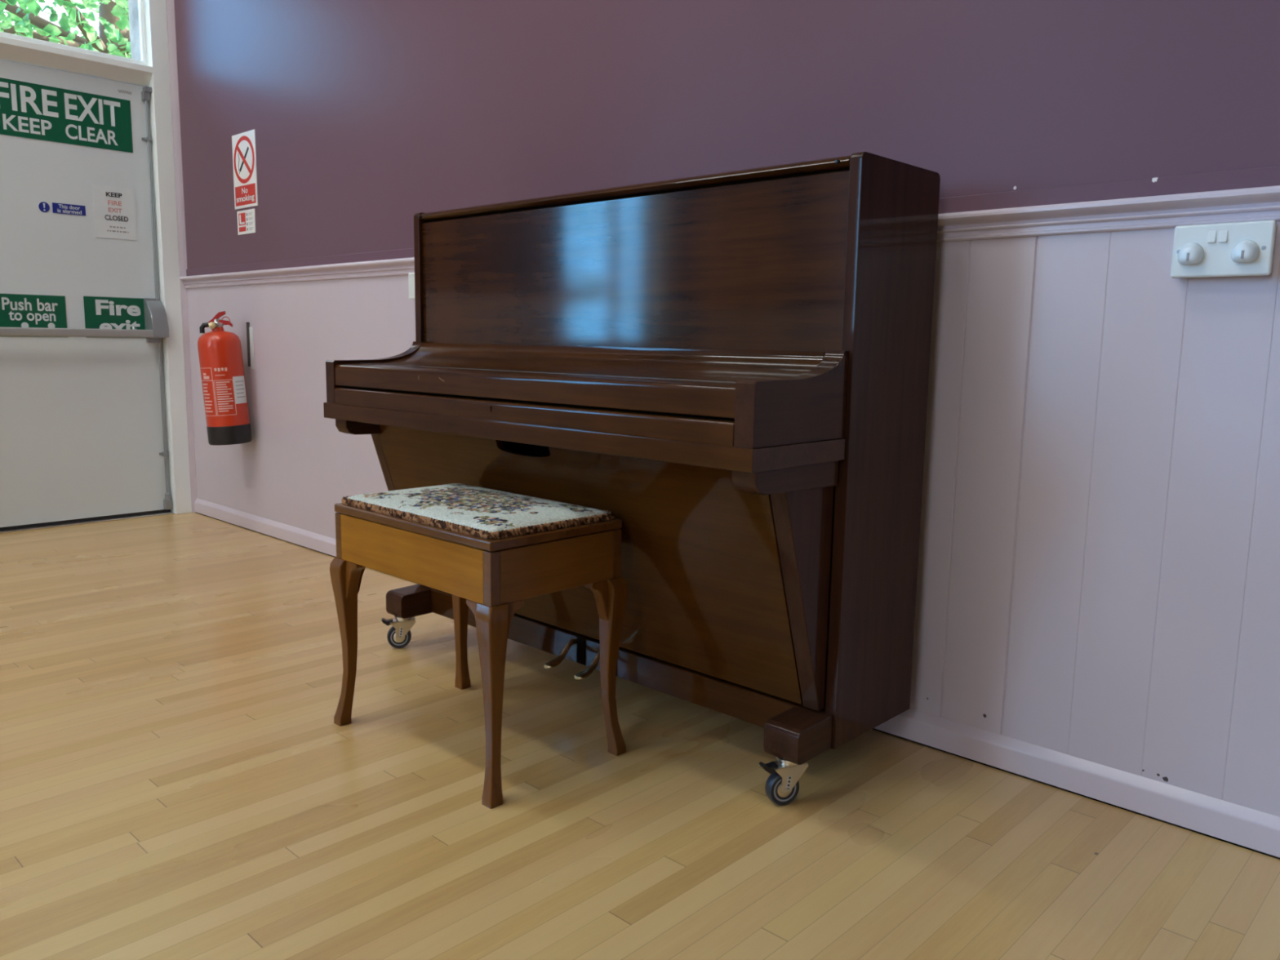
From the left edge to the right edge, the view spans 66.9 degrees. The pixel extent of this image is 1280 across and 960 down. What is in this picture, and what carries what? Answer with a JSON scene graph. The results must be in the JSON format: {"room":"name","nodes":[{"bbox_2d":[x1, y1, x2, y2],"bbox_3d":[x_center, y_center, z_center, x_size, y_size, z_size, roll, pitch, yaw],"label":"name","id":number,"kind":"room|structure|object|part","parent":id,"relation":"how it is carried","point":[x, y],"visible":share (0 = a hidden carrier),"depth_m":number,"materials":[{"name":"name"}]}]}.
{"room":"community hall","nodes":[
{"label":"community hall","id":0,"kind":"room"},
{"bbox_2d":[128,0,141,60],"bbox_3d":[-3.931,-1.908,2.600,0.280,4.600,5.550,9,11,43],"label":"wall","id":1,"kind":"structure","parent":0,"point":[133,10],"depth_m":4.42,"materials":[{"name":"white paint"}]},
{"bbox_2d":[0,512,1279,959],"bbox_3d":[-0.317,0.938,-0.457,10.300,0.050,5.000,9,11,43],"label":"floor","id":2,"kind":"structure","parent":0,"point":[179,780],"depth_m":1.73,"materials":[{"name":"brown wood"}]},
{"bbox_2d":[0,511,173,533],"bbox_3d":[-2.524,0.191,4.301,0.091,0.006,0.846,9,11,43],"label":"trim","id":3,"kind":"structure","parent":2,"relation":"on","point":[165,513],"depth_m":4.31,"materials":[{"name":"metal"}]},
{"bbox_2d":[329,483,627,808],"bbox_3d":[-0.347,0.294,2.034,0.560,0.516,0.352,9,11,43],"label":"stool","id":4,"kind":"object","parent":2,"relation":"on","point":[492,550],"visible":1,"depth_m":1.88,"materials":[{"name":"brown wood"}]},
{"bbox_3d":[-0.636,0.119,2.075,0.023,0.098,0.023,9,11,43],"label":"corner post","id":5,"kind":"part","parent":4,"relation":"part of","materials":[{"name":"brown wood"}]},
{"bbox_3d":[-0.637,0.351,2.109,0.051,0.372,0.051,9,11,43],"label":"leg","id":6,"kind":"part","parent":4,"relation":"part of","materials":[{"name":"brown wood"}]},
{"bbox_3d":[-0.429,0.323,2.325,0.051,0.372,0.051,9,11,43],"label":"leg","id":7,"kind":"part","parent":4,"relation":"part of","materials":[{"name":"brown wood"}]},
{"bbox_3d":[-0.344,0.058,2.000,0.526,0.018,0.318,9,11,43],"label":"braid trim","id":8,"kind":"part","parent":4,"relation":"part of","materials":[{"name":"fabric"}]},
{"bbox_2d":[346,483,608,532],"bbox_3d":[-0.344,0.052,1.999,0.512,0.028,0.304,9,11,43],"label":"cushion","id":9,"kind":"object","parent":4,"relation":"on","point":[454,507],"depth_m":1.90,"materials":[{"name":"multicoloured fabric"}]},
{"bbox_3d":[-0.344,0.073,2.002,0.539,0.018,0.331,9,11,43],"label":"lid","id":10,"kind":"part","parent":4,"relation":"part of","materials":[{"name":"brown wood"}]},
{"bbox_3d":[-0.264,0.175,1.726,0.023,0.098,0.023,9,11,43],"label":"corner post","id":11,"kind":"part","parent":4,"relation":"part of","materials":[{"name":"brown wood"}]},
{"bbox_3d":[-0.268,0.407,1.763,0.051,0.372,0.051,9,11,43],"label":"leg","id":12,"kind":"part","parent":4,"relation":"part of","materials":[{"name":"brown wood"}]},
{"bbox_3d":[-0.060,0.379,1.979,0.051,0.372,0.051,9,11,43],"label":"leg","id":13,"kind":"part","parent":4,"relation":"part of","materials":[{"name":"brown wood"}]},
{"bbox_3d":[-0.053,0.146,1.946,0.023,0.098,0.023,9,11,43],"label":"corner post","id":14,"kind":"part","parent":4,"relation":"part of","materials":[{"name":"brown wood"}]},
{"bbox_2d":[323,151,940,804],"bbox_3d":[-0.117,-0.059,2.208,1.360,1.172,0.567,9,11,43],"label":"upright piano","id":15,"kind":"object","parent":2,"relation":"on","point":[732,367],"visible":0.84,"depth_m":1.88,"materials":[{"name":"brown wood"}]},
{"bbox_3d":[-0.684,-0.284,2.525,0.040,0.156,0.272,9,11,43],"label":"arm","id":16,"kind":"part","parent":15,"relation":"part of","materials":[{"name":"brown wood"}]},
{"bbox_3d":[-0.689,0.386,2.640,0.030,0.018,0.018,-1,8,-15],"label":"brake lever","id":17,"kind":"part","parent":15,"relation":"part of","materials":[{"name":"black plastic"}]},
{"bbox_3d":[-0.505,-0.191,2.756,0.025,1.080,0.288,9,11,43],"label":"panel","id":18,"kind":"part","parent":15,"relation":"part of","materials":[{"name":"brown wood"}]},
{"bbox_3d":[-0.186,0.132,2.176,1.245,0.466,0.164,9,11,43],"label":"panel","id":19,"kind":"part","parent":15,"relation":"part of","materials":[{"name":"brown wood"}]},
{"bbox_3d":[-0.115,0.394,2.284,1.300,0.066,0.076,9,11,43],"label":"rail","id":20,"kind":"part","parent":15,"relation":"part of","materials":[{"name":"brown wood"}]},
{"bbox_3d":[-0.013,-0.640,2.226,1.308,0.020,0.288,9,11,43],"label":"lid","id":21,"kind":"part","parent":15,"relation":"part of","materials":[{"name":"brown wood"}]},
{"bbox_3d":[-0.102,-0.450,2.162,1.310,0.330,0.018,9,11,43],"label":"panel","id":22,"kind":"part","parent":15,"relation":"part of","materials":[{"name":"brown wood"}]},
{"bbox_3d":[0.234,0.526,1.771,0.030,0.018,0.018,-2,9,-21],"label":"brake lever","id":23,"kind":"part","parent":15,"relation":"part of","materials":[{"name":"black plastic"}]},
{"bbox_3d":[0.260,-0.141,1.640,0.040,0.156,0.272,9,11,43],"label":"arm","id":24,"kind":"part","parent":15,"relation":"part of","materials":[{"name":"brown wood"}]},
{"bbox_3d":[0.070,-0.125,2.398,1.310,1.030,0.016,9,11,43],"label":"panel","id":25,"kind":"part","parent":15,"relation":"part of","materials":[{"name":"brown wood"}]},
{"bbox_3d":[0.463,-0.045,1.848,0.025,1.080,0.288,9,11,43],"label":"panel","id":26,"kind":"part","parent":15,"relation":"part of","materials":[{"name":"brown wood"}]},
{"bbox_2d":[173,0,1279,817],"bbox_3d":[1.524,-1.605,1.098,10.300,4.600,0.256,9,11,43],"label":"wall","id":27,"kind":"structure","parent":0,"point":[1098,581],"depth_m":1.93,"materials":[{"name":"paint"}]},
{"bbox_2d":[231,128,257,209],"bbox_3d":[-1.626,-1.273,3.982,0.208,0.297,0.004,9,11,43],"label":"no smoking sign","id":28,"kind":"object","parent":27,"relation":"attached to","point":[243,144],"visible":1,"depth_m":3.98,"materials":[{"name":"white plastic"}]},
{"bbox_3d":[-1.627,-1.176,3.996,0.184,0.078,0.001,9,11,43],"label":"red panel","id":29,"kind":"part","parent":28,"relation":"part of","materials":[{"name":"red plastic"}]},
{"bbox_2d":[236,208,255,235],"bbox_3d":[-1.632,-1.069,4.016,0.160,0.096,0.003,9,11,43],"label":"sign","id":30,"kind":"object","parent":27,"relation":"attached to","point":[246,218],"visible":1,"depth_m":4.01,"materials":[{"name":"white plastic"}]},
{"bbox_3d":[-1.658,-1.074,4.039,0.062,0.075,0.001,9,11,43],"label":"red panel","id":31,"kind":"part","parent":30,"relation":"part of","materials":[{"name":"red plastic"}]},
{"bbox_2d":[245,212,253,231],"bbox_3d":[-1.608,-1.065,3.992,0.060,0.071,0.001,9,11,43],"label":"print","id":32,"kind":"object","parent":30,"relation":"attached to","point":[249,215],"depth_m":3.99},
{"bbox_2d":[245,322,254,368],"bbox_3d":[-1.637,-0.565,4.069,0.034,0.195,0.014,9,11,43],"label":"wall bracket","id":33,"kind":"object","parent":27,"relation":"attached to","point":[250,343],"visible":1,"depth_m":4.07,"materials":[{"name":"white plastic"}]},
{"bbox_2d":[197,311,252,445],"bbox_3d":[-1.734,-0.425,4.044,0.180,0.552,0.191,9,11,43],"label":"fire extinguisher","id":34,"kind":"object","parent":33,"relation":"hanging from","point":[220,350],"visible":1,"depth_m":3.99,"materials":[{"name":"red metal"}]},
{"bbox_3d":[-1.746,-0.668,4.003,0.064,0.060,0.028,-1,9,-16],"label":"lever","id":35,"kind":"part","parent":34,"relation":"part of","materials":[{"name":"red metal"}]},
{"bbox_2d":[200,367,236,416],"bbox_3d":[-1.746,-0.362,3.987,0.153,0.201,0.045,2,8,8],"label":"print","id":36,"kind":"object","parent":34,"relation":"attached to","point":[219,384],"depth_m":3.98},
{"bbox_3d":[-1.725,-0.648,4.013,0.070,0.029,0.028,-2,9,-16],"label":"lever","id":37,"kind":"part","parent":34,"relation":"part of","materials":[{"name":"red metal"}]},
{"bbox_2d":[206,422,252,445],"bbox_3d":[-1.729,-0.196,4.080,0.172,0.088,0.174,9,11,43],"label":"base","id":38,"kind":"object","parent":34,"relation":"on","point":[218,433],"depth_m":4.01,"materials":[{"name":"black plastic"}]},
{"bbox_2d":[235,380,244,397],"bbox_3d":[-1.658,-0.377,4.022,0.007,0.069,0.050,4,9,19],"label":"print","id":39,"kind":"object","parent":34,"relation":"attached to","point":[239,384],"depth_m":4.02},
{"bbox_2d":[408,272,414,299],"bbox_3d":[-0.703,-0.633,3.157,0.146,0.086,0.028,9,11,43],"label":"wall socket","id":40,"kind":"object","parent":27,"relation":"attached to","point":[411,275],"visible":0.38,"depth_m":3.18,"materials":[{"name":"white plastic"}]},
{"bbox_2d":[179,185,1279,288],"bbox_3d":[1.517,-0.365,1.071,10.004,0.054,0.034,9,11,43],"label":"trim","id":41,"kind":"structure","parent":27,"relation":"attached to","point":[1260,203],"depth_m":1.77,"materials":[{"name":"white wood"}]},
{"bbox_2d":[194,498,1279,857],"bbox_3d":[1.507,0.664,1.223,10.000,0.064,0.020,9,11,43],"label":"baseboard","id":42,"kind":"structure","parent":27,"relation":"attached to","point":[1244,826],"depth_m":1.86,"materials":[{"name":"white wood"}]},
{"bbox_2d":[1170,220,1276,278],"bbox_3d":[0.954,-0.378,1.590,0.146,0.086,0.048,9,11,43],"label":"wall socket","id":43,"kind":"object","parent":27,"relation":"attached to","point":[1217,241],"depth_m":1.58,"materials":[{"name":"white plastic"}]},
{"bbox_3d":[0.913,-0.377,1.610,0.039,0.037,0.020,9,11,43],"label":"socket cover","id":44,"kind":"part","parent":43,"relation":"part of","materials":[{"name":"white plastic"}]},
{"bbox_3d":[0.971,-0.368,1.557,0.039,0.037,0.020,9,11,43],"label":"socket cover","id":45,"kind":"part","parent":43,"relation":"part of","materials":[{"name":"white plastic"}]},
{"bbox_3d":[-3.805,-1.894,2.516,0.020,4.600,5.000,9,11,43],"label":"wall","id":46,"kind":"structure","parent":0,"visible":0},
{"bbox_2d":[0,0,147,66],"bbox_3d":[-2.485,-2.075,3.972,0.025,0.554,0.846,9,11,43],"label":"window","id":47,"kind":"structure","parent":46,"relation":"in","point":[140,2],"depth_m":4.21,"materials":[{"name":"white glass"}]},
{"bbox_2d":[0,58,172,530],"bbox_3d":[-2.473,-0.759,4.140,0.148,1.925,0.856,9,11,43],"label":"door","id":48,"kind":"structure","parent":46,"relation":"in","point":[83,427],"depth_m":4.22,"materials":[{"name":"white paint"}]},
{"bbox_2d":[0,293,66,337],"bbox_3d":[-2.571,-0.693,4.085,0.003,0.175,0.274,9,11,43],"label":"sign","id":49,"kind":"object","parent":48,"relation":"attached to","point":[16,310],"visible":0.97,"depth_m":4.09,"materials":[{"name":"green plastic"}]},
{"bbox_2d":[38,201,49,212],"bbox_3d":[-2.509,-1.149,4.080,0.002,0.043,0.041,9,11,43],"label":"disc","id":50,"kind":"object","parent":48,"relation":"attached to","point":[43,206],"visible":1,"depth_m":4.08,"materials":[{"name":"blue plastic"}]},
{"bbox_2d":[0,77,133,152],"bbox_3d":[-2.462,-1.535,4.067,0.003,0.222,0.614,9,11,43],"label":"exit sign","id":51,"kind":"object","parent":48,"relation":"attached to","point":[27,109],"visible":1,"depth_m":4.09,"materials":[{"name":"green plastic"}]},
{"bbox_2d":[52,202,85,215],"bbox_3d":[-2.443,-1.159,4.147,0.003,0.042,0.127,9,11,43],"label":"label","id":52,"kind":"object","parent":48,"relation":"attached to","point":[61,208],"visible":1,"depth_m":4.15,"materials":[{"name":"blue plastic"}]},
{"bbox_2d":[83,296,145,337],"bbox_3d":[-2.334,-0.726,4.333,0.003,0.178,0.271,9,11,43],"label":"exit sign","id":53,"kind":"object","parent":48,"relation":"attached to","point":[100,313],"visible":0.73,"depth_m":4.32,"materials":[{"name":"green plastic"}]},
{"bbox_2d":[92,184,137,240],"bbox_3d":[-2.318,-1.180,4.278,0.003,0.224,0.170,9,11,43],"label":"notice","id":54,"kind":"object","parent":48,"relation":"attached to","point":[114,208],"visible":1,"depth_m":4.28,"materials":[{"name":"white paper"}]},
{"bbox_2d":[106,226,128,233],"bbox_3d":[-2.314,-1.110,4.293,0.001,0.024,0.088,9,11,43],"label":"print","id":55,"kind":"object","parent":54,"relation":"attached to","point":[110,229],"depth_m":4.29},
{"bbox_3d":[-2.202,-1.261,4.370,0.013,0.880,0.013,9,11,43],"label":"bolt rod","id":56,"kind":"part","parent":48,"relation":"part of","materials":[{"name":"grey paint"}]},
{"bbox_3d":[-2.229,-0.730,4.434,0.018,0.200,0.066,9,11,43],"label":"plate","id":57,"kind":"part","parent":48,"relation":"part of","materials":[{"name":"grey paint"}]},
{"bbox_3d":[-2.218,-0.264,4.513,0.013,0.745,0.013,9,11,43],"label":"bolt rod","id":58,"kind":"part","parent":48,"relation":"part of","materials":[{"name":"grey paint"}]},
{"bbox_2d":[0,0,191,514],"bbox_3d":[-2.476,-1.101,4.106,0.088,2.620,0.970,9,11,43],"label":"trim","id":59,"kind":"structure","parent":46,"relation":"attached to","point":[156,75],"depth_m":4.36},
{"bbox_2d":[165,0,197,512],"bbox_3d":[-2.090,-2.123,4.300,0.032,4.600,0.030,9,11,43],"label":"trim","id":60,"kind":"structure","parent":46,"relation":"attached to","point":[170,3],"depth_m":4.43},
{"label":"outside","id":61,"kind":"structure","parent":0,"visible":0},
{"bbox_3d":[-5.557,0.768,1.060,80.000,0.190,70.000,9,11,43],"label":"ground","id":62,"kind":"structure","parent":61,"visible":0},
{"bbox_2d":[0,0,131,58],"bbox_3d":[-5.041,-3.741,9.132,4.633,6.480,4.715,-1,8,-13],"label":"leafy tree","id":63,"kind":"object","parent":62,"relation":"on","point":[113,37],"visible":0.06,"depth_m":8.40,"materials":[{"name":"green plant"}]}
]}

